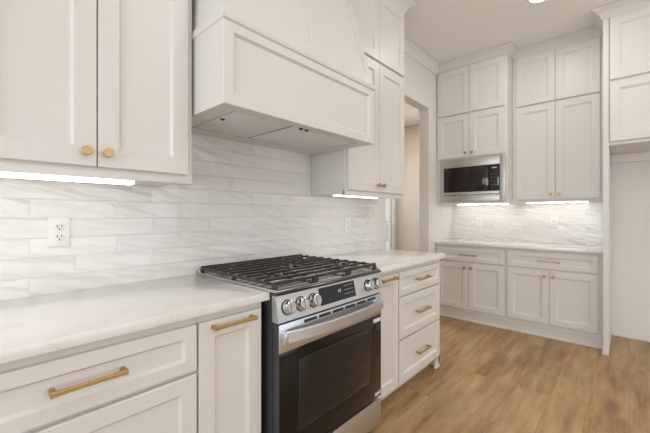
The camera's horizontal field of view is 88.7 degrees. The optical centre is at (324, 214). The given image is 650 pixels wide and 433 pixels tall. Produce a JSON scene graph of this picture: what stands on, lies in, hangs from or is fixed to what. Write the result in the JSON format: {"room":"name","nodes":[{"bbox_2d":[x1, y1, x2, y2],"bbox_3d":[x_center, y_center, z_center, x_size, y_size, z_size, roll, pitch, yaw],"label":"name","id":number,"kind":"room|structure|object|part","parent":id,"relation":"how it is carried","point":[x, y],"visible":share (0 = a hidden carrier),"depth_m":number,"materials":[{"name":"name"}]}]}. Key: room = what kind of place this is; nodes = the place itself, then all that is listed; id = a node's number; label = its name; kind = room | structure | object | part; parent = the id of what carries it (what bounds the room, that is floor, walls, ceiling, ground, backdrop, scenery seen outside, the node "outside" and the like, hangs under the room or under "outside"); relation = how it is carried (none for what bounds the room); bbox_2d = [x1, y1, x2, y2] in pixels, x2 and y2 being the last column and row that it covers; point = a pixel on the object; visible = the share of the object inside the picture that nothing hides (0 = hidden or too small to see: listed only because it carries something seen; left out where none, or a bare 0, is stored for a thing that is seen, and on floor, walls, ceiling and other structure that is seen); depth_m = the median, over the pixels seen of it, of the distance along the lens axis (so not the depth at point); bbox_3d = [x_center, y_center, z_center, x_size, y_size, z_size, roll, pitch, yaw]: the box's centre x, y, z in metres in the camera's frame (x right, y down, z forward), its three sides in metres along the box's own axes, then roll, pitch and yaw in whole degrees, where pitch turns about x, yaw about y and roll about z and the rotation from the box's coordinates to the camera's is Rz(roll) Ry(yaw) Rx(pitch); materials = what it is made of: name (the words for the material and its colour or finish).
{"room":"kitchen","nodes":[
{"label":"kitchen","id":0,"kind":"room"},
{"bbox_2d":[391,198,391,248],"bbox_3d":[0.156,-0.115,4.584,0.120,2.700,3.000,0,0,42],"label":"wall","id":1,"kind":"structure","parent":0,"point":[391,198],"depth_m":5.60,"materials":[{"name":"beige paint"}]},
{"bbox_2d":[386,198,390,248],"bbox_3d":[0.774,0.190,5.255,0.045,2.070,0.925,0,0,42],"label":"door","id":2,"kind":"structure","parent":1,"relation":"in","point":[388,200],"depth_m":5.57,"materials":[{"name":"white wood"}]},
{"bbox_3d":[0.809,0.135,5.294,0.006,1.700,0.770,0,0,42],"label":"pane","id":3,"kind":"part","parent":2,"relation":"part of","materials":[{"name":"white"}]},
{"bbox_2d":[392,198,395,249],"bbox_3d":[0.813,0.135,5.207,0.018,2.200,1.165,0,0,42],"label":"trim","id":4,"kind":"structure","parent":1,"relation":"attached to","point":[393,200],"depth_m":5.57,"materials":[{"name":"white wood"}]},
{"bbox_2d":[396,124,418,251],"bbox_3d":[1.327,-0.115,5.628,1.882,2.700,0.120,0,0,42],"label":"wall","id":5,"kind":"structure","parent":0,"point":[407,209],"depth_m":5.49,"materials":[{"name":"beige paint"}]},
{"bbox_2d":[404,102,418,126],"bbox_3d":[0.550,-1.515,4.240,1.167,0.100,3.220,0,0,42],"label":"ceiling","id":6,"kind":"structure","parent":0,"point":[411,114],"depth_m":4.92,"materials":[{"name":"white paint"}]},
{"bbox_2d":[378,52,452,252],"bbox_3d":[-1.030,-0.290,1.542,0.118,3.050,8.100,0,0,42],"label":"wall","id":7,"kind":"structure","parent":0,"point":[420,84],"depth_m":3.98,"materials":[{"name":"white paint"}]},
{"bbox_2d":[0,0,191,185],"bbox_3d":[-0.980,-0.966,1.203,0.388,1.692,0.909,0,0,42],"label":"upper cabinet","id":8,"kind":"object","parent":7,"relation":"attached to","point":[102,89],"depth_m":1.18,"materials":[{"name":"white paint"}]},
{"bbox_3d":[-0.926,-0.657,1.062,0.019,0.975,0.330,0,0,42],"label":"door","id":9,"kind":"part","parent":8,"relation":"part of","materials":[{"name":"white paint"}]},
{"bbox_3d":[-1.009,-0.131,1.088,0.048,0.022,0.700,0,0,42],"label":"light strip","id":10,"kind":"part","parent":8,"relation":"part of","materials":[{"name":"white plastic"}]},
{"bbox_3d":[-0.820,-0.220,1.145,0.028,0.033,0.033,0,0,42],"label":"knob","id":11,"kind":"part","parent":8,"relation":"part of","materials":[{"name":"gold metal"}]},
{"bbox_3d":[-0.828,-0.147,1.199,0.023,0.030,0.711,0,0,42],"label":"light rail","id":12,"kind":"part","parent":8,"relation":"part of","materials":[{"name":"white paint"}]},
{"bbox_3d":[-0.776,-0.220,1.193,0.028,0.033,0.033,0,0,42],"label":"knob","id":13,"kind":"part","parent":8,"relation":"part of","materials":[{"name":"gold metal"}]},
{"bbox_3d":[-0.702,-0.657,1.309,0.019,0.975,0.330,0,0,42],"label":"door","id":14,"kind":"part","parent":8,"relation":"part of","materials":[{"name":"white paint"}]},
{"bbox_2d":[0,133,377,300],"bbox_3d":[-0.796,-0.092,1.705,0.010,0.826,3.855,0,0,42],"label":"tiled wall","id":15,"kind":"structure","parent":7,"relation":"attached to","point":[243,201],"depth_m":1.74,"materials":[{"name":"white tile"}]},
{"bbox_2d":[48,217,69,246],"bbox_3d":[-1.091,0.072,1.365,0.009,0.121,0.073,0,0,42],"label":"wall outlet","id":16,"kind":"object","parent":15,"relation":"attached to","point":[58,227],"visible":1,"depth_m":1.36,"materials":[{"name":"white plastic"}]},
{"bbox_2d":[54,223,64,230],"bbox_3d":[-1.089,0.051,1.363,0.003,0.034,0.034,0,0,42],"label":"receptacle","id":17,"kind":"object","parent":16,"relation":"attached to","point":[57,226],"depth_m":1.36,"materials":[{"name":"grey plastic"}]},
{"bbox_2d":[54,233,64,240],"bbox_3d":[-1.089,0.092,1.363,0.003,0.034,0.034,0,0,42],"label":"receptacle","id":18,"kind":"object","parent":16,"relation":"attached to","point":[57,236],"depth_m":1.36,"materials":[{"name":"grey plastic"}]},
{"bbox_2d":[345,218,349,232],"bbox_3d":[0.190,0.090,2.777,0.009,0.121,0.073,0,0,42],"label":"wall outlet","id":19,"kind":"object","parent":15,"relation":"attached to","point":[347,220],"visible":1,"depth_m":2.77,"materials":[{"name":"white plastic"}]},
{"bbox_2d":[192,0,376,154],"bbox_3d":[-0.248,-1.122,1.871,0.576,1.382,1.062,0,0,42],"label":"range hood","id":20,"kind":"object","parent":7,"relation":"attached to","point":[287,75],"visible":0.97,"depth_m":1.60,"materials":[{"name":"white paint"}]},
{"bbox_3d":[-0.411,-0.444,1.660,0.378,0.012,0.318,0,0,42],"label":"filter panel","id":21,"kind":"part","parent":20,"relation":"part of","materials":[{"name":"metal"}]},
{"bbox_2d":[196,112,291,137],"bbox_3d":[-0.238,-0.444,1.851,0.394,0.006,0.851,0,0,42],"label":"vent panel","id":22,"kind":"object","parent":20,"relation":"on","point":[234,124],"depth_m":1.66,"materials":[{"name":"grey metal"}]},
{"bbox_3d":[-0.151,-1.308,1.780,0.277,1.010,1.031,0,0,42],"label":"chimney frame","id":23,"kind":"part","parent":20,"relation":"part of","materials":[{"name":"white paint"}]},
{"bbox_3d":[-0.052,-0.607,1.690,0.019,0.340,1.043,0,0,42],"label":"panel","id":24,"kind":"part","parent":20,"relation":"part of","materials":[{"name":"white paint"}]},
{"bbox_3d":[-0.127,-0.444,1.974,0.378,0.012,0.505,0,0,42],"label":"filter panel","id":25,"kind":"part","parent":20,"relation":"part of","materials":[{"name":"metal"}]},
{"bbox_2d":[311,0,414,198],"bbox_3d":[0.333,-0.971,2.651,0.388,1.682,0.870,0,0,42],"label":"upper cabinet","id":26,"kind":"object","parent":7,"relation":"attached to","point":[377,169],"depth_m":2.53,"materials":[{"name":"white paint"}]},
{"bbox_3d":[0.242,-0.136,2.529,0.038,0.012,0.530,0,0,42],"label":"light strip","id":27,"kind":"part","parent":26,"relation":"part of","materials":[{"name":"white plastic"}]},
{"bbox_3d":[0.279,-0.657,2.390,0.019,0.975,0.380,0,0,42],"label":"door","id":28,"kind":"part","parent":26,"relation":"part of","materials":[{"name":"white paint"}]},
{"bbox_3d":[0.279,-1.430,2.390,0.019,0.530,0.380,0,0,42],"label":"door","id":29,"kind":"part","parent":26,"relation":"part of","materials":[{"name":"white paint"}]},
{"bbox_3d":[0.395,-0.147,2.547,0.023,0.030,0.800,0,0,42],"label":"light rail","id":30,"kind":"part","parent":26,"relation":"part of","materials":[{"name":"white paint"}]},
{"bbox_3d":[0.537,-1.430,2.675,0.019,0.530,0.380,0,0,42],"label":"door","id":31,"kind":"part","parent":26,"relation":"part of","materials":[{"name":"white paint"}]},
{"bbox_3d":[0.537,-0.657,2.675,0.019,0.975,0.380,0,0,42],"label":"door","id":32,"kind":"part","parent":26,"relation":"part of","materials":[{"name":"white paint"}]},
{"bbox_3d":[0.333,-1.758,2.651,0.388,0.107,0.870,0,0,42],"label":"crown moulding","id":33,"kind":"part","parent":26,"relation":"part of","materials":[{"name":"white paint"}]},
{"bbox_2d":[404,36,439,74],"bbox_3d":[0.924,-1.764,3.560,0.065,0.098,1.404,0,0,42],"label":"trim","id":34,"kind":"structure","parent":7,"relation":"attached to","point":[410,49],"depth_m":3.71,"materials":[{"name":"white wood"}]},
{"bbox_2d":[368,316,649,432],"bbox_3d":[0.962,1.260,0.748,8.300,0.050,9.600,0,0,42],"label":"floor","id":35,"kind":"structure","parent":0,"point":[487,379],"depth_m":2.36,"materials":[{"name":"brown wood"}]},
{"bbox_2d":[0,318,196,432],"bbox_3d":[-0.876,0.795,1.113,0.647,0.880,0.652,0,0,42],"label":"base cabinet","id":36,"kind":"object","parent":35,"relation":"on","point":[143,381],"visible":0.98,"depth_m":0.97,"materials":[{"name":"white paint"}]},
{"bbox_3d":[-0.644,0.459,0.915,0.037,0.016,0.178,0,0,42],"label":"handle","id":37,"kind":"part","parent":36,"relation":"part of","materials":[{"name":"gold metal"}]},
{"bbox_3d":[-0.665,0.693,0.933,0.019,0.274,0.629,0,0,42],"label":"drawer","id":38,"kind":"part","parent":36,"relation":"part of","materials":[{"name":"white paint"}]},
{"bbox_2d":[0,274,269,363],"bbox_3d":[-1.157,0.337,0.824,0.638,0.032,2.065,0,0,42],"label":"countertop","id":39,"kind":"structure","parent":36,"relation":"on","point":[30,326],"depth_m":1.13,"materials":[{"name":"white stone"}]},
{"bbox_2d":[195,302,260,432],"bbox_3d":[-0.560,0.795,1.462,0.647,0.880,0.287,0,0,42],"label":"base cabinet","id":40,"kind":"object","parent":35,"relation":"on","point":[228,372],"visible":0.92,"depth_m":1.27,"materials":[{"name":"white paint"}]},
{"bbox_3d":[-0.338,0.406,1.253,0.037,0.016,0.178,0,0,42],"label":"handle","id":41,"kind":"part","parent":40,"relation":"part of","materials":[{"name":"gold metal"}]},
{"bbox_2d":[196,254,383,432],"bbox_3d":[-0.157,0.756,1.828,0.750,0.958,0.776,0,0,42],"label":"gas range","id":42,"kind":"object","parent":35,"relation":"on","point":[321,319],"visible":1,"depth_m":1.56,"materials":[{"name":"grey metal"}]},
{"bbox_2d":[196,258,379,295],"bbox_3d":[-0.189,0.319,1.856,0.662,0.036,0.776,0,0,42],"label":"cooktop","id":43,"kind":"object","parent":42,"relation":"in","point":[297,287],"depth_m":1.67,"materials":[{"name":"black metal"}]},
{"bbox_3d":[0.049,0.326,1.640,0.039,0.015,0.768,0,0,42],"label":"trim","id":44,"kind":"part","parent":42,"relation":"part of","materials":[{"name":"silver metal"}]},
{"bbox_3d":[0.051,0.740,1.639,0.040,0.580,0.754,0,0,42],"label":"oven door","id":45,"kind":"part","parent":42,"relation":"part of","materials":[{"name":"grey glass"}]},
{"bbox_3d":[0.052,0.389,1.638,0.045,0.112,0.756,0,0,42],"label":"control panel","id":46,"kind":"part","parent":42,"relation":"part of","materials":[{"name":"silver metal"}]},
{"bbox_3d":[0.067,0.798,1.624,0.004,0.460,0.748,0,0,42],"label":"door glass","id":47,"kind":"part","parent":42,"relation":"part of","materials":[{"name":"black glass"}]},
{"bbox_3d":[0.090,0.499,1.595,0.070,0.050,0.728,0,0,42],"label":"handle","id":48,"kind":"part","parent":42,"relation":"part of","materials":[{"name":"silver metal"}]},
{"bbox_3d":[0.052,1.115,1.637,0.043,0.144,0.754,0,0,42],"label":"warming drawer","id":49,"kind":"part","parent":42,"relation":"part of","materials":[{"name":"silver metal"}]},
{"bbox_2d":[378,270,399,400],"bbox_3d":[0.173,0.795,2.269,0.647,0.880,0.304,0,0,42],"label":"base cabinet","id":50,"kind":"object","parent":35,"relation":"on","point":[389,289],"visible":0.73,"depth_m":2.12,"materials":[{"name":"white paint"}]},
{"bbox_3d":[0.402,0.406,2.068,0.037,0.016,0.178,0,0,42],"label":"handle","id":51,"kind":"part","parent":50,"relation":"part of","materials":[{"name":"gold metal"}]},
{"bbox_2d":[387,259,439,395],"bbox_3d":[0.507,0.795,2.637,0.647,0.880,0.690,0,0,42],"label":"base cabinet","id":52,"kind":"object","parent":35,"relation":"on","point":[418,285],"visible":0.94,"depth_m":2.41,"materials":[{"name":"white paint"}]},
{"bbox_2d":[321,249,445,273],"bbox_3d":[0.403,0.337,2.543,0.638,0.032,1.028,0,0,42],"label":"countertop","id":53,"kind":"structure","parent":52,"relation":"on","point":[387,260],"depth_m":2.48,"materials":[{"name":"white stone"}]},
{"bbox_3d":[0.700,0.463,2.437,0.019,0.158,0.638,0,0,42],"label":"drawer","id":54,"kind":"part","parent":52,"relation":"part of","materials":[{"name":"white paint"}]},
{"bbox_3d":[0.700,0.985,2.437,0.019,0.281,0.638,0,0,42],"label":"drawer","id":55,"kind":"part","parent":52,"relation":"part of","materials":[{"name":"white paint"}]},
{"bbox_3d":[0.700,0.693,2.437,0.019,0.274,0.638,0,0,42],"label":"drawer","id":56,"kind":"part","parent":52,"relation":"part of","materials":[{"name":"white paint"}]},
{"bbox_3d":[0.720,0.981,2.418,0.037,0.016,0.178,0,0,42],"label":"handle","id":57,"kind":"part","parent":52,"relation":"part of","materials":[{"name":"gold metal"}]},
{"bbox_3d":[0.720,0.689,2.418,0.037,0.016,0.178,0,0,42],"label":"handle","id":58,"kind":"part","parent":52,"relation":"part of","materials":[{"name":"gold metal"}]},
{"bbox_3d":[0.720,0.459,2.418,0.037,0.016,0.178,0,0,42],"label":"handle","id":59,"kind":"part","parent":52,"relation":"part of","materials":[{"name":"gold metal"}]},
{"bbox_2d":[436,243,505,328],"bbox_3d":[1.817,0.795,4.010,0.777,0.880,0.595,0,0,42],"label":"base cabinet","id":60,"kind":"object","parent":35,"relation":"on","point":[472,283],"visible":0.94,"depth_m":3.78,"materials":[{"name":"white paint"}]},
{"bbox_3d":[1.510,0.826,3.949,0.372,0.534,0.019,0,0,42],"label":"door","id":61,"kind":"part","parent":60,"relation":"part of","materials":[{"name":"white paint"}]},
{"bbox_3d":[1.649,0.464,3.823,0.747,0.157,0.019,0,0,42],"label":"drawer","id":62,"kind":"part","parent":60,"relation":"part of","materials":[{"name":"white paint"}]},
{"bbox_3d":[1.788,0.826,3.697,0.371,0.534,0.019,0,0,42],"label":"door","id":63,"kind":"part","parent":60,"relation":"part of","materials":[{"name":"white paint"}]},
{"bbox_2d":[506,248,602,349],"bbox_3d":[2.403,0.795,3.478,0.803,0.880,0.595,0,0,42],"label":"base cabinet","id":64,"kind":"object","parent":35,"relation":"on","point":[556,295],"visible":0.95,"depth_m":3.26,"materials":[{"name":"white paint"}]},
{"bbox_2d":[435,238,602,253],"bbox_3d":[2.120,0.337,3.746,1.581,0.032,0.582,0,0,42],"label":"countertop","id":65,"kind":"structure","parent":64,"relation":"on","point":[455,241],"depth_m":3.55,"materials":[{"name":"white stone"}]},
{"bbox_3d":[2.086,0.826,3.426,0.372,0.534,0.019,0,0,42],"label":"door","id":66,"kind":"part","parent":64,"relation":"part of","materials":[{"name":"white paint"}]},
{"bbox_3d":[2.207,0.467,3.279,0.190,0.016,0.037,0,0,42],"label":"handle","id":67,"kind":"part","parent":64,"relation":"part of","materials":[{"name":"gold metal"}]},
{"bbox_3d":[2.226,0.464,3.300,0.749,0.157,0.019,0,0,42],"label":"drawer","id":68,"kind":"part","parent":64,"relation":"part of","materials":[{"name":"white paint"}]},
{"bbox_3d":[2.365,0.826,3.173,0.373,0.534,0.019,0,0,42],"label":"door","id":69,"kind":"part","parent":64,"relation":"part of","materials":[{"name":"white paint"}]},
{"bbox_2d":[592,4,611,354],"bbox_3d":[2.650,-0.288,3.174,0.110,3.047,0.733,0,0,42],"label":"panel","id":70,"kind":"object","parent":35,"relation":"on","point":[601,14],"visible":0.77,"depth_m":2.93,"materials":[{"name":"white paint"}]},
{"bbox_3d":[2.650,-1.766,3.174,0.110,0.092,0.733,0,0,42],"label":"crown moulding","id":71,"kind":"part","parent":70,"relation":"part of","materials":[{"name":"white paint"}]},
{"bbox_3d":[2.700,-0.247,3.176,0.040,2.965,0.663,0,0,42],"label":"panel","id":72,"kind":"part","parent":70,"relation":"part of","materials":[{"name":"white paint"}]},
{"bbox_2d":[404,0,621,63],"bbox_3d":[1.296,-1.865,-0.433,6.218,0.100,8.300,0,0,42],"label":"ceiling","id":73,"kind":"structure","parent":0,"point":[445,30],"depth_m":3.14,"materials":[{"name":"white paint"}]},
{"bbox_2d":[527,0,545,3],"bbox_3d":[1.788,-1.812,2.767,0.185,0.007,0.185,0,0,42],"label":"recessed light","id":74,"kind":"object","parent":73,"relation":"in","point":[528,1],"visible":1,"depth_m":2.82,"materials":[{"name":"white plastic"}]},
{"bbox_2d":[612,160,649,339],"bbox_3d":[3.990,-0.290,2.537,6.218,3.050,0.120,0,0,42],"label":"wall","id":75,"kind":"structure","parent":0,"point":[630,180],"depth_m":3.31,"materials":[{"name":"white paint"}]},
{"bbox_2d":[437,42,517,204],"bbox_3d":[1.849,-0.968,3.985,0.857,1.688,0.588,0,0,42],"label":"upper cabinet","id":76,"kind":"object","parent":75,"relation":"attached to","point":[475,91],"depth_m":3.77,"materials":[{"name":"white paint"}]},
{"bbox_3d":[1.526,-1.452,3.961,0.368,0.537,0.019,0,0,42],"label":"door","id":77,"kind":"part","parent":76,"relation":"part of","materials":[{"name":"white paint"}]},
{"bbox_3d":[1.526,-0.917,3.961,0.368,0.500,0.019,0,0,42],"label":"door","id":78,"kind":"part","parent":76,"relation":"part of","materials":[{"name":"white paint"}]},
{"bbox_2d":[440,155,505,201],"bbox_3d":[1.816,-0.396,3.974,0.720,0.498,0.454,0,0,42],"label":"microwave","id":79,"kind":"object","parent":76,"relation":"in","point":[479,179],"visible":0.99,"depth_m":3.79,"materials":[{"name":"grey"}]},
{"bbox_3d":[1.631,-0.407,3.860,0.506,0.288,0.029,0,0,42],"label":"door","id":80,"kind":"part","parent":79,"relation":"part of","materials":[{"name":"black glass"}]},
{"bbox_3d":[1.859,-0.407,3.652,0.108,0.288,0.029,0,0,42],"label":"control panel","id":81,"kind":"part","parent":79,"relation":"part of","materials":[{"name":"black glass"}]},
{"bbox_3d":[1.849,-1.770,3.985,0.857,0.083,0.588,0,0,42],"label":"crown moulding","id":82,"kind":"part","parent":76,"relation":"part of","materials":[{"name":"white paint"}]},
{"bbox_3d":[1.932,-0.128,4.094,0.600,0.009,0.022,0,0,42],"label":"light strip","id":83,"kind":"part","parent":76,"relation":"part of","materials":[{"name":"white plastic"}]},
{"bbox_3d":[1.802,-1.452,3.711,0.368,0.537,0.019,0,0,42],"label":"door","id":84,"kind":"part","parent":76,"relation":"part of","materials":[{"name":"white paint"}]},
{"bbox_3d":[1.802,-0.917,3.711,0.368,0.500,0.019,0,0,42],"label":"door","id":85,"kind":"part","parent":76,"relation":"part of","materials":[{"name":"white paint"}]},
{"bbox_2d":[453,201,602,244],"bbox_3d":[2.322,0.068,3.963,1.584,0.506,0.010,0,0,42],"label":"tiled wall","id":86,"kind":"structure","parent":75,"relation":"attached to","point":[578,222],"depth_m":3.88,"materials":[{"name":"white tile"}]},
{"bbox_2d":[476,217,481,226],"bbox_3d":[1.977,0.095,4.263,0.073,0.121,0.009,0,0,42],"label":"wall outlet","id":87,"kind":"object","parent":86,"relation":"attached to","point":[478,219],"visible":1,"depth_m":4.26,"materials":[{"name":"white plastic"}]},
{"bbox_2d":[550,218,557,227],"bbox_3d":[2.566,0.095,3.728,0.073,0.121,0.009,0,0,42],"label":"wall outlet","id":88,"kind":"object","parent":86,"relation":"attached to","point":[553,221],"visible":1,"depth_m":3.73,"materials":[{"name":"white plastic"}]},
{"bbox_2d":[513,27,602,202],"bbox_3d":[2.483,-0.970,3.559,0.792,1.684,0.368,0,0,42],"label":"upper cabinet","id":89,"kind":"object","parent":75,"relation":"attached to","point":[558,82],"depth_m":3.43,"materials":[{"name":"white paint"}]},
{"bbox_3d":[2.265,-1.456,3.588,0.360,0.527,0.019,0,0,42],"label":"door","id":90,"kind":"part","parent":89,"relation":"part of","materials":[{"name":"white paint"}]},
{"bbox_3d":[2.265,-0.668,3.588,0.360,1.010,0.019,0,0,42],"label":"door","id":91,"kind":"part","parent":89,"relation":"part of","materials":[{"name":"white paint"}]},
{"bbox_3d":[2.494,-0.132,3.597,0.560,0.009,0.022,0,0,42],"label":"light strip","id":92,"kind":"part","parent":89,"relation":"part of","materials":[{"name":"white plastic"}]},
{"bbox_3d":[2.483,-1.768,3.559,0.792,0.087,0.368,0,0,42],"label":"crown moulding","id":93,"kind":"part","parent":89,"relation":"part of","materials":[{"name":"white paint"}]},
{"bbox_3d":[2.535,-1.456,3.344,0.359,0.527,0.019,0,0,42],"label":"door","id":94,"kind":"part","parent":89,"relation":"part of","materials":[{"name":"white paint"}]},
{"bbox_3d":[2.535,-0.668,3.344,0.359,1.010,0.019,0,0,42],"label":"door","id":95,"kind":"part","parent":89,"relation":"part of","materials":[{"name":"white paint"}]},
{"bbox_2d":[609,0,649,162],"bbox_3d":[3.043,-1.167,2.818,0.950,1.290,0.713,0,0,42],"label":"upper cabinet","id":96,"kind":"object","parent":75,"relation":"attached to","point":[629,20],"visible":1,"depth_m":2.84,"materials":[{"name":"white paint"}]},
{"bbox_3d":[3.043,-1.766,2.818,0.950,0.092,0.713,0,0,42],"label":"crown moulding","id":97,"kind":"part","parent":96,"relation":"part of","materials":[{"name":"white paint"}]},
{"bbox_3d":[2.669,-1.446,2.756,0.467,0.538,0.019,0,0,42],"label":"door","id":98,"kind":"part","parent":96,"relation":"part of","materials":[{"name":"white paint"}]},
{"bbox_3d":[2.669,-0.897,2.756,0.467,0.520,0.019,0,0,42],"label":"door","id":99,"kind":"part","parent":96,"relation":"part of","materials":[{"name":"white paint"}]},
{"bbox_3d":[3.276,-0.565,3.074,0.950,0.085,0.020,0,0,42],"label":"rail","id":100,"kind":"part","parent":96,"relation":"part of","materials":[{"name":"white paint"}]},
{"bbox_2d":[612,333,649,341],"bbox_3d":[3.445,1.225,2.942,1.370,0.020,0.012,0,0,42],"label":"baseboard","id":101,"kind":"structure","parent":75,"relation":"attached to","point":[613,334],"depth_m":3.30,"materials":[{"name":"white wood"}]}
]}

